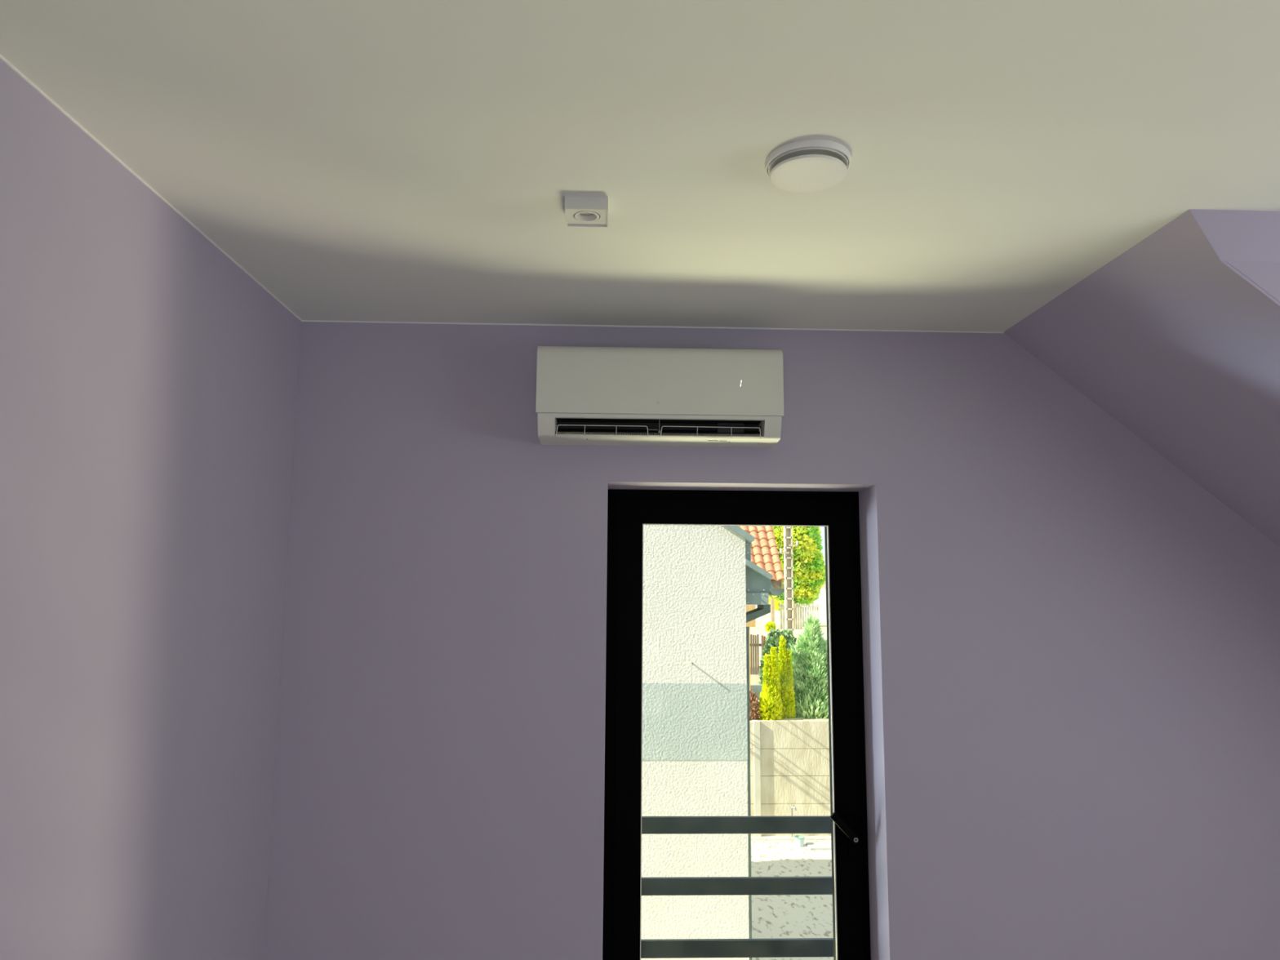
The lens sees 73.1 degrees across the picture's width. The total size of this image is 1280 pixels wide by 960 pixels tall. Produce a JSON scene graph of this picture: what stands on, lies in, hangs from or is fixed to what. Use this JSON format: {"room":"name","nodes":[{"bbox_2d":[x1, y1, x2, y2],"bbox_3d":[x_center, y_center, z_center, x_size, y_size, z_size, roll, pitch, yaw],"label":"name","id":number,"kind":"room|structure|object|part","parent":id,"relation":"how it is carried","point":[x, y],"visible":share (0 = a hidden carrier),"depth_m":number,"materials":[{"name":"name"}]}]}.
{"room":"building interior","nodes":[
{"label":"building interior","id":0,"kind":"room"},
{"bbox_2d":[0,58,301,959],"bbox_3d":[-1.323,0.473,0.448,0.250,2.859,6.200,1,-7,-2],"label":"wall","id":1,"kind":"structure","parent":0,"point":[148,382],"depth_m":2.11,"materials":[{"name":"purple paint"}]},
{"bbox_2d":[0,53,302,321],"bbox_3d":[-1.183,-0.953,0.537,0.004,0.005,5.500,1,-7,-2],"label":"trim","id":2,"kind":"structure","parent":1,"relation":"attached to","point":[2,57],"depth_m":2.08,"materials":[{"name":"white paint"}]},
{"bbox_2d":[0,0,1279,331],"bbox_3d":[1.300,-1.018,0.706,5.577,0.200,6.250,1,-7,-2],"label":"ceiling","id":3,"kind":"structure","parent":0,"point":[418,161],"depth_m":1.93,"materials":[{"name":"white paint"}]},
{"bbox_2d":[564,195,608,227],"bbox_3d":[-0.140,-0.706,2.274,0.111,0.036,0.109,1,-7,-2],"label":"recessed light","id":4,"kind":"object","parent":3,"relation":"in","point":[580,211],"visible":1,"depth_m":2.24,"materials":[{"name":"white ceramic"}]},
{"bbox_3d":[-0.140,-0.703,2.274,0.105,0.020,0.103,1,-7,-2],"label":"plate","id":5,"kind":"part","parent":4,"relation":"part of","materials":[{"name":"white ceramic"}]},
{"bbox_2d":[764,139,851,192],"bbox_3d":[0.395,-0.731,2.032,0.199,0.040,0.199,1,-7,-2],"label":"ceiling lamp","id":6,"kind":"object","parent":3,"relation":"attached to","point":[806,166],"visible":1,"depth_m":1.99,"materials":[{"name":"white plastic"}]},
{"bbox_3d":[0.395,-0.739,2.033,0.185,0.012,0.185,1,-7,-2],"label":"valve seat","id":7,"kind":"part","parent":6,"relation":"part of","materials":[{"name":"white plastic"}]},
{"bbox_2d":[264,321,1279,959],"bbox_3d":[1.241,0.871,3.385,5.077,2.859,0.450,1,-7,-2],"label":"wall","id":8,"kind":"structure","parent":0,"point":[1071,644],"depth_m":3.17,"materials":[{"name":"purple paint"}]},
{"bbox_2d":[263,321,302,959],"bbox_3d":[-1.287,0.817,3.077,0.003,2.854,0.003,1,-7,-2],"label":"trim","id":9,"kind":"structure","parent":8,"relation":"attached to","point":[301,322],"depth_m":3.10,"materials":[{"name":"purple paint"}]},
{"bbox_2d":[302,320,1004,333],"bbox_3d":[0.065,-0.586,3.305,2.690,0.005,0.004,1,-7,-2],"label":"trim","id":10,"kind":"structure","parent":8,"relation":"attached to","point":[302,320],"depth_m":3.30,"materials":[{"name":"white paint"}]},
{"bbox_2d":[535,346,783,448],"bbox_3d":[0.069,-0.300,3.168,0.881,0.342,0.201,1,-7,-2],"label":"air conditioner","id":11,"kind":"object","parent":8,"relation":"attached to","point":[586,396],"visible":1,"depth_m":3.08,"materials":[{"name":"white plastic"}]},
{"bbox_3d":[-0.134,-0.175,3.073,0.329,0.040,0.003,1,-7,-2],"label":"louvre frame","id":12,"kind":"part","parent":11,"relation":"part of","materials":[{"name":"white plastic"}]},
{"bbox_2d":[555,417,763,436],"bbox_3d":[0.069,-0.184,3.144,0.748,0.080,0.110,1,-7,-2],"label":"air vent","id":13,"kind":"object","parent":11,"relation":"attached to","point":[564,427],"depth_m":3.16,"materials":[{"name":"black plastic"}]},
{"bbox_3d":[0.070,-0.347,3.164,0.881,0.252,0.182,1,-7,-2],"label":"panel","id":14,"kind":"part","parent":11,"relation":"part of","materials":[{"name":"white plastic"}]},
{"bbox_3d":[0.069,-0.298,3.171,0.867,0.322,0.194,1,-7,-2],"label":"casing","id":15,"kind":"part","parent":11,"relation":"part of","materials":[{"name":"white plastic"}]},
{"bbox_3d":[0.253,-0.170,3.086,0.361,0.042,0.003,1,-7,-2],"label":"louvre frame","id":16,"kind":"part","parent":11,"relation":"part of","materials":[{"name":"white plastic"}]},
{"bbox_2d":[602,488,871,959],"bbox_3d":[0.370,1.161,3.321,1.012,2.257,0.145,1,-7,-2],"label":"door","id":17,"kind":"structure","parent":8,"relation":"in","point":[628,510],"depth_m":3.36,"materials":[{"name":"black plastic"},{"name":"glass"}]},
{"bbox_3d":[0.771,1.313,3.277,0.112,0.118,0.064,1,-7,-2],"label":"handle","id":18,"kind":"part","parent":17,"relation":"part of","materials":[{"name":"black metal"}]},
{"bbox_3d":[0.808,1.358,3.297,0.030,0.150,0.013,1,-7,-2],"label":"handle plate","id":19,"kind":"part","parent":17,"relation":"part of","materials":[{"name":"black metal"}]},
{"bbox_2d":[1004,208,1279,546],"bbox_3d":[2.620,-0.178,0.567,2.244,1.875,5.500,1,-7,-2],"label":"wall","id":20,"kind":"structure","parent":0,"point":[1173,342],"depth_m":2.79,"materials":[{"name":"purple paint"}]},
{"bbox_3d":[1.082,1.078,3.590,7.777,7.500,0.020,1,-7,-2],"label":"wall","id":21,"kind":"structure","parent":0,"visible":0},
{"bbox_2d":[640,815,833,958],"bbox_3d":[0.361,1.772,3.498,1.210,0.890,0.026,1,-7,-2],"label":"balcony railing","id":22,"kind":"object","parent":21,"relation":"attached to","point":[660,886],"visible":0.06,"depth_m":3.51,"materials":[{"name":"black metal"}]},
{"bbox_3d":[0.363,1.416,3.547,1.210,0.066,0.020,1,-7,-2],"label":"rail","id":23,"kind":"part","parent":22,"relation":"part of","materials":[{"name":"black metal"}]},
{"bbox_3d":[0.360,1.889,3.486,1.210,0.066,0.020,1,-7,-2],"label":"rail","id":24,"kind":"part","parent":22,"relation":"part of","materials":[{"name":"black metal"}]},
{"bbox_3d":[0.361,1.653,3.517,1.210,0.066,0.020,1,-7,-2],"label":"rail","id":25,"kind":"part","parent":22,"relation":"part of","materials":[{"name":"black metal"}]},
{"label":"outside","id":26,"kind":"structure","parent":0,"visible":0},
{"bbox_2d":[750,605,828,721],"bbox_3d":[11.911,15.129,88.932,150.000,2.274,147.040,1,-7,-2],"label":"terrace","id":27,"kind":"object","parent":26,"point":[761,622],"depth_m":55.31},
{"bbox_2d":[746,604,755,689],"bbox_3d":[1.298,3.639,17.870,2.203,2.099,0.110,1,-7,-2],"label":"shelter","id":28,"kind":"object","parent":27,"relation":"on","point":[748,607],"visible":0.18,"depth_m":17.93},
{"bbox_3d":[2.240,3.863,17.874,0.070,1.668,0.070,1,-7,-2],"label":"post","id":29,"kind":"part","parent":28,"relation":"part of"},
{"bbox_2d":[749,687,761,719],"bbox_3d":[2.077,4.301,16.214,0.438,0.833,0.467,1,-7,-2],"label":"shrub","id":30,"kind":"object","parent":27,"relation":"on","point":[753,708],"visible":0.44,"depth_m":16.14,"materials":[{"name":"brown plant"}]},
{"bbox_2d":[750,684,761,699],"bbox_3d":[2.246,4.723,19.216,0.896,0.307,0.150,1,-7,-2],"label":"wall","id":31,"kind":"structure","parent":27,"relation":"on","point":[757,688],"depth_m":19.16,"materials":[{"name":"grey concrete"}]},
{"bbox_2d":[750,634,765,684],"bbox_3d":[2.872,4.579,21.940,0.652,1.302,0.130,1,-7,-2],"label":"fence","id":32,"kind":"object","parent":27,"relation":"on","point":[754,677],"visible":0.52,"depth_m":21.92,"materials":[{"name":"wood"}]},
{"bbox_2d":[757,646,783,719],"bbox_3d":[2.459,3.936,16.284,0.526,1.579,0.505,1,-7,-2],"label":"conifer","id":33,"kind":"object","parent":27,"relation":"on","point":[770,704],"visible":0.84,"depth_m":16.20,"materials":[{"name":"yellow plant"}]},
{"bbox_2d":[764,621,776,631],"bbox_3d":[7.977,8.999,52.794,0.694,0.774,0.696,1,-7,-2],"label":"bush","id":34,"kind":"object","parent":27,"relation":"on","point":[769,625],"visible":0.87,"depth_m":52.62,"materials":[{"name":"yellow plant"}]},
{"bbox_2d":[758,627,796,692],"bbox_3d":[3.290,4.682,20.090,1.081,2.473,1.000,1,-7,-2],"label":"round bush","id":35,"kind":"object","parent":27,"relation":"on","point":[772,640],"visible":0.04,"depth_m":20.11,"materials":[{"name":"green plant"}]},
{"bbox_2d":[777,635,795,719],"bbox_3d":[2.760,3.847,16.507,0.479,1.741,0.351,1,-7,-2],"label":"conifer","id":36,"kind":"object","parent":27,"relation":"on","point":[785,669],"visible":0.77,"depth_m":16.44,"materials":[{"name":"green plant"}]},
{"bbox_2d":[779,526,798,636],"bbox_3d":[5.223,2.315,30.413,0.648,8.001,0.275,1,-7,-2],"label":"utility pole","id":37,"kind":"object","parent":27,"relation":"on","point":[788,531],"visible":0.59,"depth_m":30.25,"materials":[{"name":"concrete"}]},
{"bbox_2d":[770,598,819,629],"bbox_3d":[10.229,8.818,56.850,3.227,1.968,0.260,1,-7,-2],"label":"fence","id":38,"kind":"object","parent":27,"relation":"on","point":[796,620],"visible":0.66,"depth_m":56.90,"materials":[{"name":"beige wood"}]},
{"bbox_3d":[8.720,8.795,56.746,0.203,1.968,0.150,1,-7,-2],"label":"post","id":39,"kind":"part","parent":38,"relation":"part of","materials":[{"name":"beige wood"}]},
{"bbox_3d":[10.071,8.886,56.781,0.180,1.813,0.150,1,-7,-2],"label":"post","id":40,"kind":"part","parent":38,"relation":"part of","materials":[{"name":"beige wood"}]},
{"bbox_2d":[768,526,825,611],"bbox_3d":[11.006,4.810,62.424,4.921,11.419,3.868,1,-7,-2],"label":"leafy tree","id":41,"kind":"object","parent":27,"relation":"on","point":[808,562],"visible":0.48,"depth_m":61.13,"materials":[{"name":"green plant"}]},
{"bbox_2d":[781,613,828,719],"bbox_3d":[3.323,3.792,16.774,1.333,2.456,1.051,1,-7,-2],"label":"juniper","id":42,"kind":"object","parent":27,"relation":"on","point":[809,660],"visible":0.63,"depth_m":16.61,"materials":[{"name":"green plant"}]},
{"bbox_2d":[804,581,826,622],"bbox_3d":[17.771,9.583,72.216,7.800,4.501,6.800,1,-7,-2],"label":"building","id":43,"kind":"structure","parent":27,"relation":"on","point":[821,601],"depth_m":69.10,"materials":[{"name":"white paint"}]},
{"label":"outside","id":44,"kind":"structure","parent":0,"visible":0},
{"bbox_2d":[751,840,833,959],"bbox_3d":[3.632,5.748,9.344,36.000,0.300,12.450,1,-7,-2],"label":"yard","id":45,"kind":"structure","parent":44,"point":[773,916],"depth_m":12.24,"materials":[{"name":"grey concrete"}]},
{"bbox_2d":[640,524,784,959],"bbox_3d":[-4.170,1.661,12.909,10.552,8.622,11.100,1,-7,-2],"label":"house","id":46,"kind":"structure","parent":45,"relation":"on","point":[700,582],"depth_m":7.52,"materials":[{"name":"white paint"}]},
{"bbox_3d":[1.011,1.098,9.427,0.248,0.256,3.400,1,-7,-2],"label":"panel","id":47,"kind":"part","parent":46,"relation":"part of","materials":[{"name":"grey metal"}]},
{"bbox_2d":[737,525,784,588],"bbox_3d":[0.578,2.721,24.362,6.032,5.580,5.049,1,-7,-2],"label":"tiled roof","id":48,"kind":"structure","parent":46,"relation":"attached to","point":[764,551],"depth_m":22.80,"materials":[{"name":"orange tile"}]},
{"bbox_2d":[750,720,831,839],"bbox_3d":[2.372,5.368,15.509,6.420,2.024,0.280,1,-7,-2],"label":"wall","id":49,"kind":"structure","parent":45,"relation":"on","point":[789,760],"depth_m":15.55,"materials":[{"name":"beige concrete"}]},
{"bbox_3d":[0.760,5.074,15.527,2.630,0.468,0.070,1,-7,-2],"label":"concrete panel","id":50,"kind":"part","parent":49,"relation":"part of","materials":[{"name":"beige concrete"}]},
{"bbox_3d":[0.763,4.604,15.588,2.630,0.469,0.070,1,-7,-2],"label":"concrete panel","id":51,"kind":"part","parent":49,"relation":"part of","materials":[{"name":"beige concrete"}]},
{"bbox_3d":[0.757,5.548,15.466,2.630,0.475,0.070,1,-7,-2],"label":"concrete panel","id":52,"kind":"part","parent":49,"relation":"part of","materials":[{"name":"beige concrete"}]},
{"bbox_3d":[0.754,6.071,15.398,2.630,0.568,0.070,1,-7,-2],"label":"concrete panel","id":53,"kind":"part","parent":49,"relation":"part of","materials":[{"name":"beige concrete"}]},
{"bbox_3d":[2.101,5.372,15.553,0.118,2.024,0.175,1,-7,-2],"label":"post","id":54,"kind":"part","parent":49,"relation":"part of","materials":[{"name":"concrete"}]},
{"bbox_2d":[791,804,796,837],"bbox_3d":[2.736,6.075,15.344,0.106,0.584,0.026,-5,-9,36],"label":"standpipe","id":55,"kind":"object","parent":49,"relation":"on","point":[793,806],"visible":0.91,"depth_m":15.38,"materials":[{"name":"grey metal"}]},
{"bbox_3d":[3.789,4.629,15.709,3.350,0.489,0.070,1,-7,-2],"label":"concrete panel","id":56,"kind":"part","parent":49,"relation":"part of","materials":[{"name":"beige concrete"}]},
{"bbox_3d":[3.786,5.109,15.647,3.350,0.468,0.070,1,-7,-2],"label":"concrete panel","id":57,"kind":"part","parent":49,"relation":"part of","materials":[{"name":"beige concrete"}]},
{"bbox_3d":[3.783,5.583,15.585,3.350,0.475,0.070,1,-7,-2],"label":"concrete panel","id":58,"kind":"part","parent":49,"relation":"part of","materials":[{"name":"beige concrete"}]},
{"bbox_3d":[3.780,6.106,15.518,3.350,0.568,0.070,1,-7,-2],"label":"concrete panel","id":59,"kind":"part","parent":49,"relation":"part of","materials":[{"name":"beige concrete"}]},
{"bbox_2d":[793,835,804,846],"bbox_3d":[2.753,6.239,14.925,0.190,0.150,0.190,1,-7,-2],"label":"bucket","id":60,"kind":"object","parent":45,"relation":"on","point":[798,839],"visible":1,"depth_m":14.86,"materials":[{"name":"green plastic"}]},
{"bbox_2d":[805,842,831,849],"bbox_3d":[3.431,6.295,14.856,1.090,0.030,0.330,1,-7,-2],"label":"paving slab","id":61,"kind":"object","parent":45,"relation":"on","point":[812,846],"visible":0.45,"depth_m":14.79,"materials":[{"name":"grey concrete"}]}
]}

